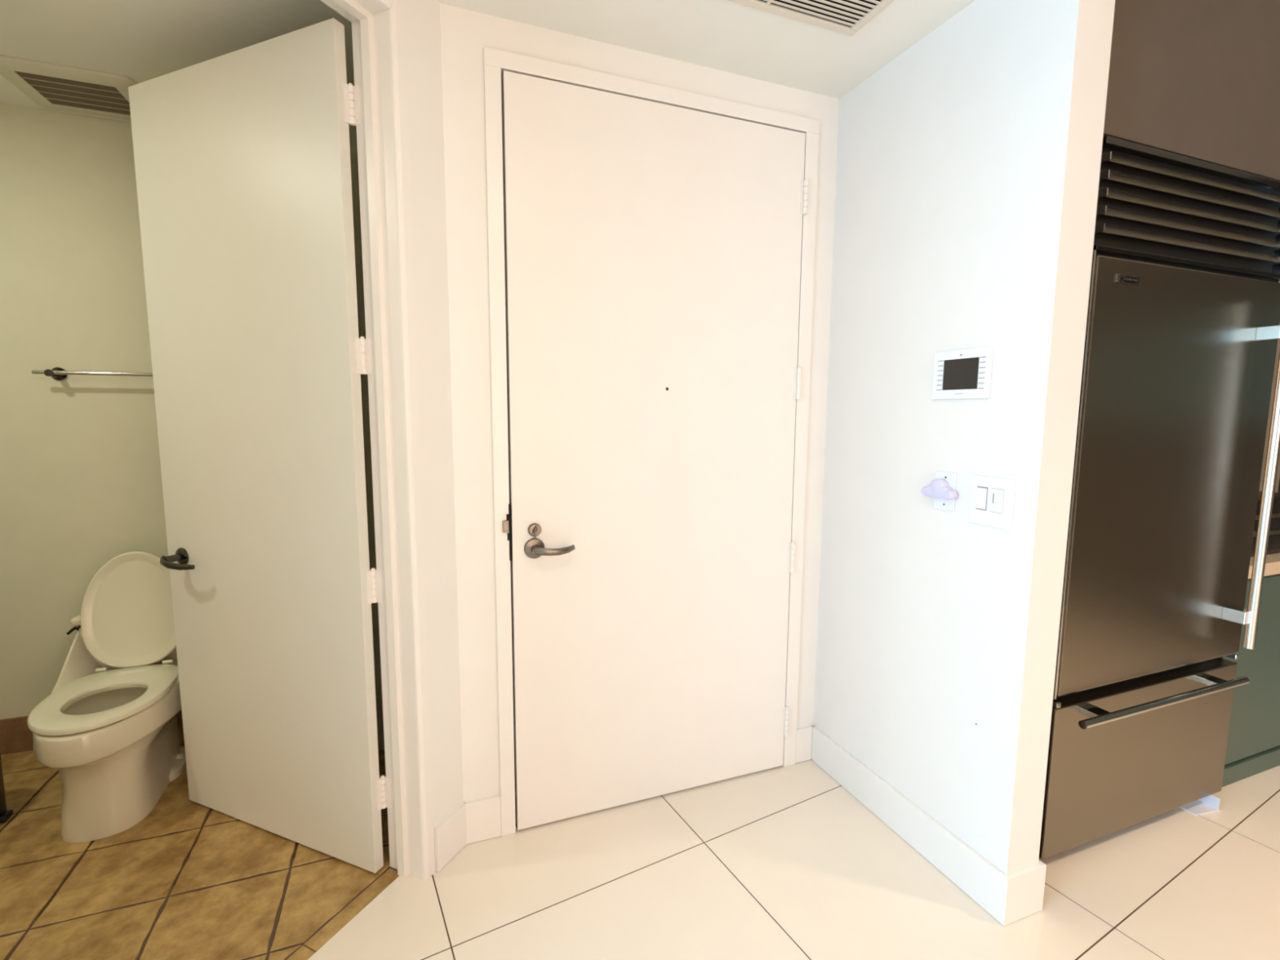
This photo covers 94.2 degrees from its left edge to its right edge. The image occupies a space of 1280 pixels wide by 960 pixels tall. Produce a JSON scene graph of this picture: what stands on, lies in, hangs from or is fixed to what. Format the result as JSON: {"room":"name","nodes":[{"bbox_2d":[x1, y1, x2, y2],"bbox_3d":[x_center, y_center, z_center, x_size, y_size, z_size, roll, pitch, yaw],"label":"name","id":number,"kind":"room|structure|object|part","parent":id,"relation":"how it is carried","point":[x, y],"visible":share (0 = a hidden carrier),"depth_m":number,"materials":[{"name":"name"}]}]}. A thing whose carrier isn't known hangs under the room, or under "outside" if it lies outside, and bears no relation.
{"room":"apartment entryway","nodes":[
{"label":"apartment entryway","id":0,"kind":"room"},
{"bbox_2d":[0,103,168,719],"bbox_3d":[-2.251,-0.165,2.559,2.450,2.592,0.120,-2,7,-21],"label":"wall","id":1,"kind":"structure","parent":0,"point":[81,483],"depth_m":2.44,"materials":[{"name":"paint"}]},
{"bbox_2d":[0,709,182,755],"bbox_3d":[-2.467,1.063,2.547,1.750,0.152,0.012,-2,7,-21],"label":"baseboard","id":2,"kind":"structure","parent":1,"relation":"attached to","point":[15,736],"depth_m":2.49,"materials":[{"name":"stone"}]},
{"bbox_2d":[31,367,152,380],"bbox_3d":[-2.046,-0.439,2.498,0.752,0.052,0.080,-2,7,-21],"label":"towel bar","id":3,"kind":"object","parent":1,"relation":"attached to","point":[56,373],"visible":0.46,"depth_m":2.40,"materials":[{"name":"silver metal"}]},
{"bbox_3d":[-2.348,-0.427,2.381,0.052,0.052,0.080,-2,7,-21],"label":"post","id":4,"kind":"part","parent":3,"relation":"part of","materials":[{"name":"silver metal"}]},
{"bbox_2d":[348,124,384,750],"bbox_3d":[-1.168,-0.124,2.257,0.550,2.592,1.228,-2,7,-21],"label":"wall","id":5,"kind":"structure","parent":0,"point":[353,129],"depth_m":2.38,"materials":[{"name":"paint"}]},
{"bbox_2d":[404,0,463,827],"bbox_3d":[-0.938,-0.004,1.215,0.143,2.592,1.650,3,7,24],"label":"wall","id":6,"kind":"structure","parent":0,"point":[422,17],"depth_m":1.76,"materials":[{"name":"paint"}]},
{"bbox_2d":[128,0,435,880],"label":"door","id":7,"kind":"structure","parent":6,"relation":"in","point":[242,157],"depth_m":1.80,"materials":[{"name":"wood"}]},
{"bbox_3d":[-1.586,0.267,2.022,0.062,0.062,0.060,3,7,22],"label":"lever","id":8,"kind":"part","parent":7,"relation":"part of","materials":[{"name":"silver metal"}]},
{"bbox_3d":[-1.549,0.279,1.979,0.165,0.035,0.033,3,7,23],"label":"lever","id":9,"kind":"part","parent":7,"relation":"part of","materials":[{"name":"silver metal"}]},
{"bbox_2d":[434,794,501,871],"bbox_3d":[-0.572,1.145,1.955,0.062,0.143,0.237,7,9,44],"label":"baseboard","id":10,"kind":"structure","parent":6,"relation":"attached to","point":[478,820],"depth_m":1.97,"materials":[{"name":"wood"}]},
{"bbox_2d":[0,0,975,122],"bbox_3d":[-0.664,-1.118,-1.091,5.257,0.150,7.900,-2,7,-21],"label":"ceiling","id":11,"kind":"structure","parent":0,"point":[140,41],"depth_m":1.82,"materials":[{"name":"paint"}]},
{"bbox_2d":[0,55,136,119],"bbox_3d":[-2.039,-1.414,2.177,0.410,0.019,0.360,-2,7,-21],"label":"exhaust fan cover","id":12,"kind":"object","parent":11,"relation":"attached to","point":[50,86],"visible":0.86,"depth_m":2.12,"materials":[{"name":"plastic"}]},
{"bbox_2d":[14,71,130,115],"bbox_3d":[-2.038,-1.408,2.176,0.276,0.002,0.242,-2,7,-21],"label":"grille","id":13,"kind":"object","parent":12,"relation":"attached to","point":[56,91],"depth_m":2.16,"materials":[{"name":"plastic"}]},
{"bbox_2d":[726,0,893,35],"bbox_3d":[0.418,-1.331,1.532,0.644,0.008,0.384,-2,7,-21],"label":"ceiling vent","id":14,"kind":"object","parent":11,"relation":"in","point":[848,13],"visible":1,"depth_m":1.71,"materials":[{"name":"metal"}]},
{"bbox_3d":[0.706,-1.343,1.642,0.028,0.008,0.328,-2,7,-21],"label":"frame","id":15,"kind":"part","parent":14,"relation":"part of","materials":[{"name":"metal"}]},
{"bbox_2d":[440,3,839,803],"bbox_3d":[0.050,-0.106,2.167,1.657,2.592,0.150,-2,7,-21],"label":"wall","id":16,"kind":"structure","parent":0,"point":[464,33],"depth_m":1.90,"materials":[{"name":"paint"}]},
{"bbox_2d":[483,46,819,835],"bbox_3d":[0.078,-0.053,2.128,1.191,2.495,0.215,-2,7,-21],"label":"door","id":17,"kind":"structure","parent":16,"relation":"in","point":[651,246],"depth_m":2.05,"materials":[{"name":"wood"}]},
{"bbox_3d":[-0.425,0.168,1.931,0.005,0.185,0.032,-2,7,-21],"label":"strike plate","id":18,"kind":"part","parent":17,"relation":"part of","materials":[{"name":"silver metal"}]},
{"bbox_3d":[-0.339,0.226,1.931,0.068,0.068,0.044,-2,7,-21],"label":"lever","id":19,"kind":"part","parent":17,"relation":"part of","materials":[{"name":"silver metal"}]},
{"bbox_3d":[-0.274,0.229,1.923,0.134,0.028,0.029,-2,7,-21],"label":"lever","id":20,"kind":"part","parent":17,"relation":"part of","materials":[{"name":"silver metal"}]},
{"bbox_2d":[795,725,812,763],"bbox_3d":[0.675,1.094,2.462,0.080,0.143,0.014,-2,7,-21],"label":"baseboard","id":21,"kind":"structure","parent":16,"relation":"attached to","point":[804,735],"depth_m":2.46,"materials":[{"name":"wood"}]},
{"bbox_2d":[0,727,1279,959],"bbox_3d":[0.728,1.514,-0.349,8.400,0.052,7.900,-2,7,-21],"label":"floor","id":22,"kind":"structure","parent":0,"point":[778,863],"depth_m":1.80,"materials":[{"name":"tile"}]},
{"bbox_2d":[0,751,13,822],"bbox_3d":[-2.336,1.020,2.016,0.263,0.356,0.252,-2,7,-21],"label":"waste bin","id":23,"kind":"object","parent":22,"relation":"on","point":[5,815],"visible":1,"depth_m":2.09,"materials":[{"name":"black plastic"}]},
{"bbox_2d":[26,551,186,843],"bbox_3d":[-1.955,0.736,2.250,0.454,0.873,0.849,-2,7,-21],"label":"toilet","id":24,"kind":"object","parent":22,"relation":"on","point":[108,724],"visible":0.79,"depth_m":2.17,"materials":[{"name":"beige ceramic"}]},
{"bbox_3d":[-2.226,0.586,2.338,0.022,0.024,0.063,-2,7,-21],"label":"flush lever","id":25,"kind":"part","parent":24,"relation":"part of","materials":[{"name":"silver metal"}]},
{"bbox_3d":[-2.054,0.534,2.506,0.440,0.033,0.259,-2,7,-21],"label":"tank lid","id":26,"kind":"part","parent":24,"relation":"part of","materials":[{"name":"beige ceramic"}]},
{"bbox_3d":[-1.891,0.768,2.108,0.372,0.024,0.497,-2,7,-21],"label":"seat","id":27,"kind":"part","parent":24,"relation":"part of","materials":[{"name":"beige plastic"}]},
{"bbox_3d":[-1.944,0.971,2.263,0.406,0.404,0.815,-2,7,-21],"label":"bowl","id":28,"kind":"part","parent":24,"relation":"part of","materials":[{"name":"beige ceramic"}]},
{"bbox_3d":[-1.979,0.692,2.326,0.428,0.225,0.668,-2,7,-21],"label":"tank","id":29,"kind":"part","parent":24,"relation":"part of","materials":[{"name":"beige ceramic"}]},
{"bbox_3d":[-1.995,0.509,2.351,0.340,0.444,0.103,-2,7,-21],"label":"lid","id":30,"kind":"part","parent":24,"relation":"part of","materials":[{"name":"beige plastic"}]},
{"bbox_2d":[1039,135,1279,859],"bbox_3d":[1.617,0.100,2.189,0.980,2.195,0.732,-2,7,-21],"label":"refrigerator","id":31,"kind":"object","parent":22,"relation":"on","point":[1182,336],"visible":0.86,"depth_m":1.89,"materials":[{"name":"silver metal"}]},
{"bbox_3d":[1.260,0.010,1.753,0.008,1.320,0.043,-2,7,-21],"label":"edge trim","id":32,"kind":"part","parent":31,"relation":"part of","materials":[{"name":"silver metal"}]},
{"bbox_3d":[1.365,-0.576,1.696,0.012,0.021,0.002,-2,7,-21],"label":"plate","id":33,"kind":"part","parent":31,"relation":"part of","materials":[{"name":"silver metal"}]},
{"bbox_3d":[1.708,0.926,2.033,0.968,0.499,0.045,-2,7,-21],"label":"drawer","id":34,"kind":"part","parent":31,"relation":"part of","materials":[{"name":"metal"}]},
{"bbox_3d":[1.709,0.711,1.916,0.848,0.025,0.025,-2,7,-21],"label":"handle","id":35,"kind":"part","parent":31,"relation":"part of","materials":[{"name":"silver metal"}]},
{"bbox_3d":[1.716,-0.004,1.928,0.962,1.297,0.045,-2,7,-21],"label":"door","id":36,"kind":"part","parent":31,"relation":"part of","materials":[{"name":"metal"}]},
{"bbox_3d":[1.721,-0.666,1.843,0.980,0.014,0.032,-2,7,-21],"label":"grille rail","id":37,"kind":"part","parent":31,"relation":"part of","materials":[{"name":"brown metal"}]},
{"bbox_3d":[1.722,-0.948,1.811,0.980,0.020,0.032,-2,7,-21],"label":"grille rail","id":38,"kind":"part","parent":31,"relation":"part of","materials":[{"name":"brown metal"}]},
{"bbox_3d":[2.104,-0.005,1.986,0.029,1.175,0.029,-2,7,-21],"label":"handle","id":39,"kind":"part","parent":31,"relation":"part of","materials":[{"name":"silver metal"}]},
{"bbox_2d":[1222,573,1279,786],"bbox_3d":[2.669,0.733,2.727,1.316,0.828,0.630,-2,7,-21],"label":"base cabinet","id":40,"kind":"object","parent":22,"relation":"on","point":[1253,744],"visible":0.08,"depth_m":2.34,"materials":[{"name":"green paint"}]},
{"bbox_2d":[1248,551,1279,578],"bbox_3d":[2.673,0.290,2.697,1.338,0.050,0.623,-2,7,-21],"label":"countertop","id":41,"kind":"structure","parent":40,"relation":"on","point":[1272,563],"depth_m":2.27,"materials":[{"name":"beige stone"}]},
{"bbox_2d":[1250,490,1279,555],"bbox_3d":[2.513,0.169,2.542,0.540,0.221,0.378,-2,7,-21],"label":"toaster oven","id":42,"kind":"object","parent":41,"relation":"on","point":[1273,544],"visible":0.1,"depth_m":2.36,"materials":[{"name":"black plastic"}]},
{"bbox_2d":[813,0,1115,875],"bbox_3d":[0.946,-0.079,1.971,0.129,2.592,0.865,-2,7,-21],"label":"wall","id":43,"kind":"structure","parent":0,"point":[967,171],"depth_m":1.77,"materials":[{"name":"paint"}]},
{"bbox_2d":[811,726,1046,925],"bbox_3d":[0.944,1.137,2.097,0.157,0.143,0.865,-2,7,-21],"label":"baseboard","id":44,"kind":"structure","parent":43,"relation":"attached to","point":[1011,898],"depth_m":1.88,"materials":[{"name":"wood"}]},
{"bbox_2d":[933,471,956,511],"bbox_3d":[0.934,0.034,1.823,0.007,0.116,0.072,-2,7,-21],"label":"outlet","id":45,"kind":"object","parent":43,"relation":"attached to","point":[941,504],"visible":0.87,"depth_m":1.81,"materials":[{"name":"white plastic"}]},
{"bbox_2d":[920,479,957,499],"bbox_3d":[0.915,0.027,1.822,0.032,0.060,0.116,-2,7,-21],"label":"night light","id":46,"kind":"object","parent":45,"relation":"attached to","point":[937,488],"visible":1,"depth_m":1.80,"materials":[{"name":"purple plastic"}]},
{"bbox_2d":[932,346,993,399],"bbox_3d":[0.946,-0.311,1.753,0.011,0.144,0.195,-2,7,-21],"label":"panel","id":47,"kind":"object","parent":43,"relation":"attached to","point":[961,374],"visible":1,"depth_m":1.74,"materials":[{"name":"white plastic"}]},
{"bbox_2d":[968,475,1015,530],"bbox_3d":[0.989,0.062,1.677,0.010,0.140,0.133,-2,7,-21],"label":"light switch","id":48,"kind":"object","parent":43,"relation":"attached to","point":[992,499],"visible":1,"depth_m":1.67,"materials":[{"name":"white plastic"}]},
{"bbox_3d":[0.979,0.052,1.702,0.002,0.067,0.034,-2,7,-21],"label":"rocker frame","id":49,"kind":"part","parent":48,"relation":"part of","materials":[{"name":"white plastic"}]},
{"bbox_3d":[0.996,0.058,1.659,0.002,0.069,0.039,-2,7,-21],"label":"dimmer frame","id":50,"kind":"part","parent":48,"relation":"part of","materials":[{"name":"white plastic"}]},
{"bbox_2d":[1102,0,1279,181],"bbox_3d":[1.553,-1.293,2.046,1.143,0.595,0.650,-2,7,-21],"label":"cabinet","id":51,"kind":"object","parent":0,"point":[1196,79],"depth_m":1.75,"materials":[{"name":"brown paint"}]},
{"bbox_2d":[1258,280,1279,493],"bbox_3d":[2.240,-0.353,2.860,2.943,2.950,0.120,-2,7,-21],"label":"wall","id":52,"kind":"structure","parent":0,"point":[1277,352],"depth_m":3.28,"materials":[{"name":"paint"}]},
{"bbox_2d":[1277,478,1279,493],"bbox_3d":[4.797,-0.069,0.510,0.120,2.950,6.700,-2,7,-21],"label":"wall","id":53,"kind":"structure","parent":0,"point":[1278,491],"depth_m":3.38,"materials":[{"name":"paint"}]}
]}

